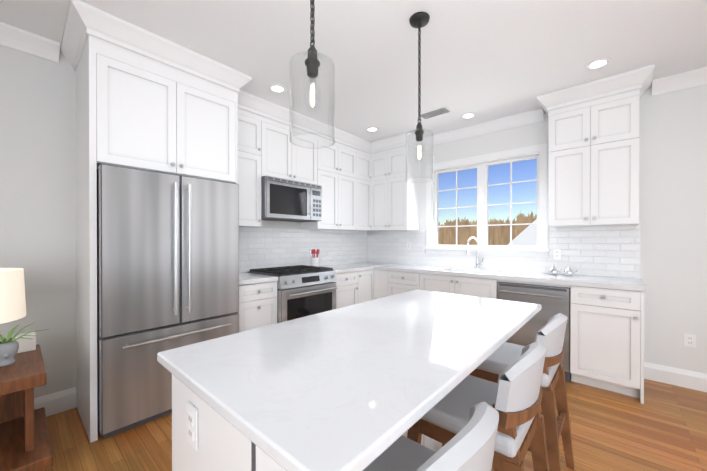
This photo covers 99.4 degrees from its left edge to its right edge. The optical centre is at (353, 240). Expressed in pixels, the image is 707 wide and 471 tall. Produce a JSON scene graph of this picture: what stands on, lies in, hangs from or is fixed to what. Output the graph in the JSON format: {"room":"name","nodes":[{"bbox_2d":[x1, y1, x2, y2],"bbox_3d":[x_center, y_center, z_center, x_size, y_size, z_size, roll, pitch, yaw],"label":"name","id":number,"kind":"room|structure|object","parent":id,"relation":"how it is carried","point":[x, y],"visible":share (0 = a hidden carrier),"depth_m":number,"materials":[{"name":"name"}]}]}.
{"room":"kitchen","nodes":[
{"label":"kitchen","id":0,"kind":"room"},
{"bbox_2d":[0,45,300,397],"bbox_3d":[-1.841,-0.083,2.745,0.200,2.690,6.400,0,0,41],"label":"wall","id":1,"kind":"structure","parent":0,"point":[38,170],"depth_m":2.15,"materials":[{"name":"white paint"}]},
{"bbox_2d":[0,22,59,62],"bbox_3d":[-2.997,-1.364,1.216,0.085,0.114,2.582,0,0,41],"label":"crown molding","id":2,"kind":"structure","parent":1,"relation":"attached to","point":[16,38],"depth_m":2.07,"materials":[{"name":"white paint"}]},
{"bbox_2d":[34,387,76,416],"bbox_3d":[-2.994,1.192,1.282,0.016,0.150,2.670,0,0,41],"label":"baseboard","id":3,"kind":"structure","parent":1,"relation":"attached to","point":[58,402],"depth_m":2.20,"materials":[{"name":"white paint"}]},
{"bbox_2d":[60,0,255,187],"bbox_3d":[-1.528,-0.964,2.411,0.703,0.924,1.144,0,0,41],"label":"upper cabinet","id":4,"kind":"object","parent":1,"relation":"attached to","point":[148,100],"depth_m":2.14,"materials":[{"name":"paint"}]},
{"bbox_2d":[239,100,267,227],"bbox_3d":[-1.191,-0.789,3.075,0.330,1.279,0.464,0,0,41],"label":"upper cabinet","id":5,"kind":"object","parent":1,"relation":"attached to","point":[249,198],"depth_m":3.06,"materials":[{"name":"paint"}]},
{"bbox_2d":[268,104,295,180],"bbox_3d":[-0.947,-1.050,3.350,0.330,0.759,0.498,0,0,41],"label":"upper cabinet","id":6,"kind":"object","parent":1,"relation":"attached to","point":[281,152],"depth_m":3.27,"materials":[{"name":"paint"}]},
{"bbox_2d":[261,176,321,221],"bbox_3d":[-0.771,-0.455,3.454,0.455,0.427,0.764,0,0,41],"label":"microwave oven","id":7,"kind":"object","parent":6,"relation":"attached to","point":[286,200],"visible":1,"depth_m":3.28,"materials":[{"name":"grey metal"}]},
{"bbox_2d":[296,116,323,187],"bbox_3d":[-0.692,-1.051,3.638,0.330,0.759,0.498,0,0,41],"label":"upper cabinet","id":8,"kind":"object","parent":1,"relation":"attached to","point":[309,162],"depth_m":3.58,"materials":[{"name":"paint"}]},
{"bbox_2d":[296,124,343,231],"bbox_3d":[-0.445,-0.792,3.918,0.330,1.279,0.473,0,0,41],"label":"upper cabinet","id":9,"kind":"object","parent":1,"relation":"attached to","point":[333,190],"depth_m":3.88,"materials":[{"name":"paint"}]},
{"bbox_2d":[344,132,351,231],"bbox_3d":[-0.207,-0.793,4.188,0.330,1.279,0.473,0,0,41],"label":"upper cabinet","id":10,"kind":"object","parent":1,"relation":"attached to","point":[347,139],"depth_m":4.09,"materials":[{"name":"paint"}]},
{"bbox_2d":[352,136,367,231],"bbox_3d":[0.028,-0.794,4.411,0.387,1.279,0.399,0,0,41],"label":"upper cabinet","id":11,"kind":"object","parent":1,"relation":"attached to","point":[359,145],"depth_m":4.28,"materials":[{"name":"paint"}]},
{"bbox_2d":[0,0,706,141],"bbox_3d":[0.266,-1.471,0.745,6.000,0.100,6.600,0,0,41],"label":"ceiling","id":12,"kind":"structure","parent":0,"point":[486,60],"depth_m":2.17,"materials":[{"name":"white paint"}]},
{"bbox_2d":[268,84,286,93],"bbox_3d":[-0.712,-1.425,2.810,0.180,0.006,0.180,0,0,41],"label":"recessed light","id":13,"kind":"object","parent":12,"relation":"in","point":[277,88],"visible":1,"depth_m":2.80,"materials":[{"name":"white paint"}]},
{"bbox_2d":[289,0,334,148],"bbox_3d":[-0.160,-0.904,1.165,0.179,1.035,0.179,0,0,41],"label":"pendant light","id":14,"kind":"object","parent":12,"relation":"hanging from","point":[312,63],"visible":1,"depth_m":1.15,"materials":[{"name":"clear glass"}]},
{"bbox_2d":[366,127,378,131],"bbox_3d":[0.245,-1.429,3.846,0.180,0.006,0.180,0,0,41],"label":"recessed light","id":15,"kind":"object","parent":12,"relation":"in","point":[372,129],"visible":1,"depth_m":3.84,"materials":[{"name":"white paint"}]},
{"bbox_2d":[405,12,433,182],"bbox_3d":[0.423,-0.907,1.926,0.179,1.035,0.179,0,0,41],"label":"pendant light","id":16,"kind":"object","parent":12,"relation":"hanging from","point":[418,20],"visible":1,"depth_m":1.92,"materials":[{"name":"clear glass"}]},
{"bbox_2d":[417,106,452,119],"bbox_3d":[0.903,-1.426,3.343,0.340,0.009,0.180,0,0,41],"label":"ceiling vent","id":17,"kind":"object","parent":12,"relation":"in","point":[439,111],"visible":0.88,"depth_m":3.32,"materials":[{"name":"white metal"}]},
{"bbox_2d":[460,112,476,118],"bbox_3d":[1.312,-1.428,3.423,0.180,0.006,0.180,0,0,41],"label":"recessed light","id":18,"kind":"object","parent":12,"relation":"in","point":[470,115],"visible":1,"depth_m":3.41,"materials":[{"name":"white paint"}]},
{"bbox_2d":[584,57,612,70],"bbox_3d":[1.969,-1.424,2.415,0.180,0.006,0.180,0,0,41],"label":"recessed light","id":19,"kind":"object","parent":12,"relation":"in","point":[599,63],"visible":1,"depth_m":2.40,"materials":[{"name":"white paint"}]},
{"bbox_2d":[44,379,706,470],"bbox_3d":[0.266,1.319,0.755,6.000,0.100,6.600,0,0,41],"label":"floor","id":20,"kind":"structure","parent":0,"point":[663,427],"depth_m":1.93,"materials":[{"name":"brown wood"}]},
{"bbox_2d":[0,268,52,470],"bbox_3d":[-1.944,0.712,1.447,0.650,1.110,0.674,0,0,41],"label":"side table","id":21,"kind":"object","parent":20,"relation":"on","point":[25,443],"visible":1,"depth_m":1.56,"materials":[{"name":"brown wood"}]},
{"bbox_2d":[0,268,25,323],"bbox_3d":[-1.979,0.403,1.534,0.410,0.494,0.410,0,0,41],"label":"table lamp","id":22,"kind":"object","parent":21,"relation":"on","point":[12,287],"depth_m":1.57,"materials":[{"name":"white fabric"}]},
{"bbox_2d":[0,322,47,366],"bbox_3d":[-1.830,0.555,1.602,0.301,0.190,0.290,0,0,41],"label":"planter","id":23,"kind":"object","parent":21,"relation":"on","point":[10,346],"depth_m":1.62,"materials":[{"name":"grey ceramic"}]},
{"bbox_2d":[97,164,238,438],"bbox_3d":[-1.493,0.389,2.396,0.727,1.741,0.903,0,0,41],"label":"refrigerator","id":24,"kind":"object","parent":20,"relation":"on","point":[167,261],"visible":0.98,"depth_m":2.07,"materials":[{"name":"grey metal"}]},
{"bbox_2d":[238,276,277,332],"bbox_3d":[-1.104,0.823,2.968,0.610,0.874,0.410,0,0,41],"label":"base cabinet","id":25,"kind":"object","parent":20,"relation":"on","point":[257,294],"depth_m":2.76,"materials":[{"name":"paint"}]},
{"bbox_2d":[248,265,336,322],"bbox_3d":[-0.667,0.783,3.366,0.712,0.945,0.756,0,0,41],"label":"range","id":26,"kind":"object","parent":20,"relation":"on","point":[304,290],"visible":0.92,"depth_m":3.14,"materials":[{"name":"grey metal"}]},
{"bbox_2d":[172,341,505,470],"bbox_3d":[0.178,0.826,1.329,0.735,0.884,1.574,0,0,41],"label":"kitchen island","id":27,"kind":"object","parent":20,"relation":"on","point":[201,441],"depth_m":0.81,"materials":[{"name":"white wood"}]},
{"bbox_2d":[157,289,540,470],"bbox_3d":[0.209,0.367,1.306,0.779,0.030,1.635,0,0,41],"label":"island countertop","id":28,"kind":"structure","parent":27,"relation":"on","point":[332,390],"depth_m":0.83,"materials":[{"name":"white stone"}]},
{"bbox_2d":[330,268,363,308],"bbox_3d":[-0.297,0.820,3.881,0.610,0.874,0.493,0,0,41],"label":"base cabinet","id":29,"kind":"object","parent":20,"relation":"on","point":[350,281],"depth_m":3.71,"materials":[{"name":"paint"}]},
{"bbox_2d":[336,264,371,301],"bbox_3d":[-0.075,0.819,4.132,0.610,0.874,0.404,0,0,41],"label":"base cabinet","id":30,"kind":"object","parent":20,"relation":"on","point":[367,271],"depth_m":4.00,"materials":[{"name":"paint"}]},
{"bbox_2d":[372,268,391,299],"bbox_3d":[0.566,0.819,4.191,0.308,0.874,0.647,0,0,41],"label":"base cabinet","id":31,"kind":"object","parent":20,"relation":"on","point":[381,277],"depth_m":3.98,"materials":[{"name":"paint"}]},
{"bbox_2d":[392,272,423,294],"bbox_3d":[0.844,0.819,3.970,0.517,0.874,0.609,0,0,41],"label":"base cabinet","id":32,"kind":"object","parent":20,"relation":"on","point":[402,282],"depth_m":3.73,"materials":[{"name":"paint"}]},
{"bbox_2d":[363,402,498,470],"bbox_3d":[0.114,0.828,0.781,0.498,0.888,0.416,0,0,41],"label":"stool","id":33,"kind":"object","parent":20,"relation":"on","point":[470,446],"visible":0.83,"depth_m":0.63,"materials":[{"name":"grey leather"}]},
{"bbox_2d":[424,268,459,293],"bbox_3d":[1.159,0.820,3.692,0.550,0.874,0.609,0,0,41],"label":"base cabinet","id":34,"kind":"object","parent":20,"relation":"on","point":[446,284],"depth_m":3.42,"materials":[{"name":"paint"}]},
{"bbox_2d":[407,342,548,470],"bbox_3d":[0.505,0.826,1.223,0.498,0.888,0.416,0,0,41],"label":"stool","id":35,"kind":"object","parent":20,"relation":"on","point":[513,396],"visible":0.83,"depth_m":1.06,"materials":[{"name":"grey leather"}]},
{"bbox_2d":[460,276,515,298],"bbox_3d":[1.464,0.822,3.422,0.492,0.874,0.609,0,0,41],"label":"base cabinet","id":36,"kind":"object","parent":20,"relation":"on","point":[469,286],"depth_m":3.15,"materials":[{"name":"paint"}]},
{"bbox_2d":[469,313,573,470],"bbox_3d":[0.912,0.824,1.684,0.498,0.888,0.416,0,0,41],"label":"stool","id":37,"kind":"object","parent":20,"relation":"on","point":[550,335],"visible":0.6,"depth_m":1.51,"materials":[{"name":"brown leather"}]},
{"bbox_2d":[497,282,570,381],"bbox_3d":[1.846,0.836,3.024,0.596,0.845,0.644,0,0,41],"label":"dishwasher","id":38,"kind":"object","parent":20,"relation":"on","point":[553,300],"visible":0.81,"depth_m":2.77,"materials":[{"name":"grey metal"}]},
{"bbox_2d":[568,284,643,403],"bbox_3d":[2.277,0.824,2.703,0.466,0.874,0.609,0,0,41],"label":"base cabinet","id":39,"kind":"object","parent":20,"relation":"on","point":[607,324],"depth_m":2.47,"materials":[{"name":"paint"}]},
{"bbox_2d":[376,264,645,291],"bbox_3d":[1.469,0.365,3.404,2.630,0.040,0.626,0,0,41],"label":"countertop","id":40,"kind":"structure","parent":39,"relation":"on","point":[625,283],"depth_m":2.94,"materials":[{"name":"white stone"}]},
{"bbox_2d":[467,237,483,268],"bbox_3d":[1.481,0.144,3.631,0.154,0.396,0.204,0,0,41],"label":"faucet","id":41,"kind":"object","parent":40,"relation":"on","point":[477,261],"depth_m":3.69,"materials":[{"name":"silver metal"}]},
{"bbox_2d":[419,84,706,373],"bbox_3d":[2.460,-0.085,3.081,5.800,2.690,0.200,0,0,41],"label":"wall","id":42,"kind":"structure","parent":0,"point":[673,195],"depth_m":2.65,"materials":[{"name":"white paint"}]},
{"bbox_2d":[368,131,424,231],"bbox_3d":[0.593,-0.793,4.316,0.736,1.279,0.414,0,0,41],"label":"upper cabinet","id":43,"kind":"object","parent":42,"relation":"attached to","point":[393,202],"depth_m":4.21,"materials":[{"name":"paint"}]},
{"bbox_2d":[423,108,543,146],"bbox_3d":[1.518,-1.374,3.717,1.430,0.114,0.085,0,0,41],"label":"crown molding","id":44,"kind":"structure","parent":42,"relation":"attached to","point":[537,115],"depth_m":3.61,"materials":[{"name":"white paint"}]},
{"bbox_2d":[424,143,549,257],"bbox_3d":[1.608,-0.442,3.773,1.485,1.240,0.210,0,0,41],"label":"window","id":45,"kind":"structure","parent":42,"relation":"in","point":[482,163],"depth_m":3.74,"materials":[{"name":"white paint"}]},
{"bbox_2d":[537,64,654,227],"bbox_3d":[2.257,-0.788,2.845,0.825,1.279,0.414,0,0,41],"label":"upper cabinet","id":46,"kind":"object","parent":42,"relation":"attached to","point":[594,126],"depth_m":2.72,"materials":[{"name":"paint"}]},
{"bbox_2d":[644,362,706,391],"bbox_3d":[3.524,1.190,2.000,2.365,0.150,0.016,0,0,41],"label":"baseboard","id":47,"kind":"structure","parent":42,"relation":"attached to","point":[694,380],"depth_m":2.62,"materials":[{"name":"white paint"}]},
{"bbox_2d":[652,67,706,95],"bbox_3d":[3.533,-1.367,1.936,2.279,0.114,0.085,0,0,41],"label":"crown molding","id":48,"kind":"structure","parent":42,"relation":"attached to","point":[697,77],"depth_m":2.57,"materials":[{"name":"white paint"}]},
{"bbox_2d":[684,333,695,347],"bbox_3d":[2.885,0.852,2.569,0.070,0.114,0.008,0,0,41],"label":"wall outlet","id":49,"kind":"object","parent":42,"relation":"attached to","point":[689,340],"visible":1,"depth_m":2.57,"materials":[{"name":"white plastic"}]},
{"label":"outside","id":50,"kind":"structure","parent":0,"visible":0},
{"bbox_2d":[438,170,536,245],"bbox_3d":[32.322,-3.200,18.581,150.000,15.200,57.000,0,0,41],"label":"outdoor backdrop","id":51,"kind":"structure","parent":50,"point":[521,235],"depth_m":33.64,"materials":[{"name":"brown wood"}]}
]}

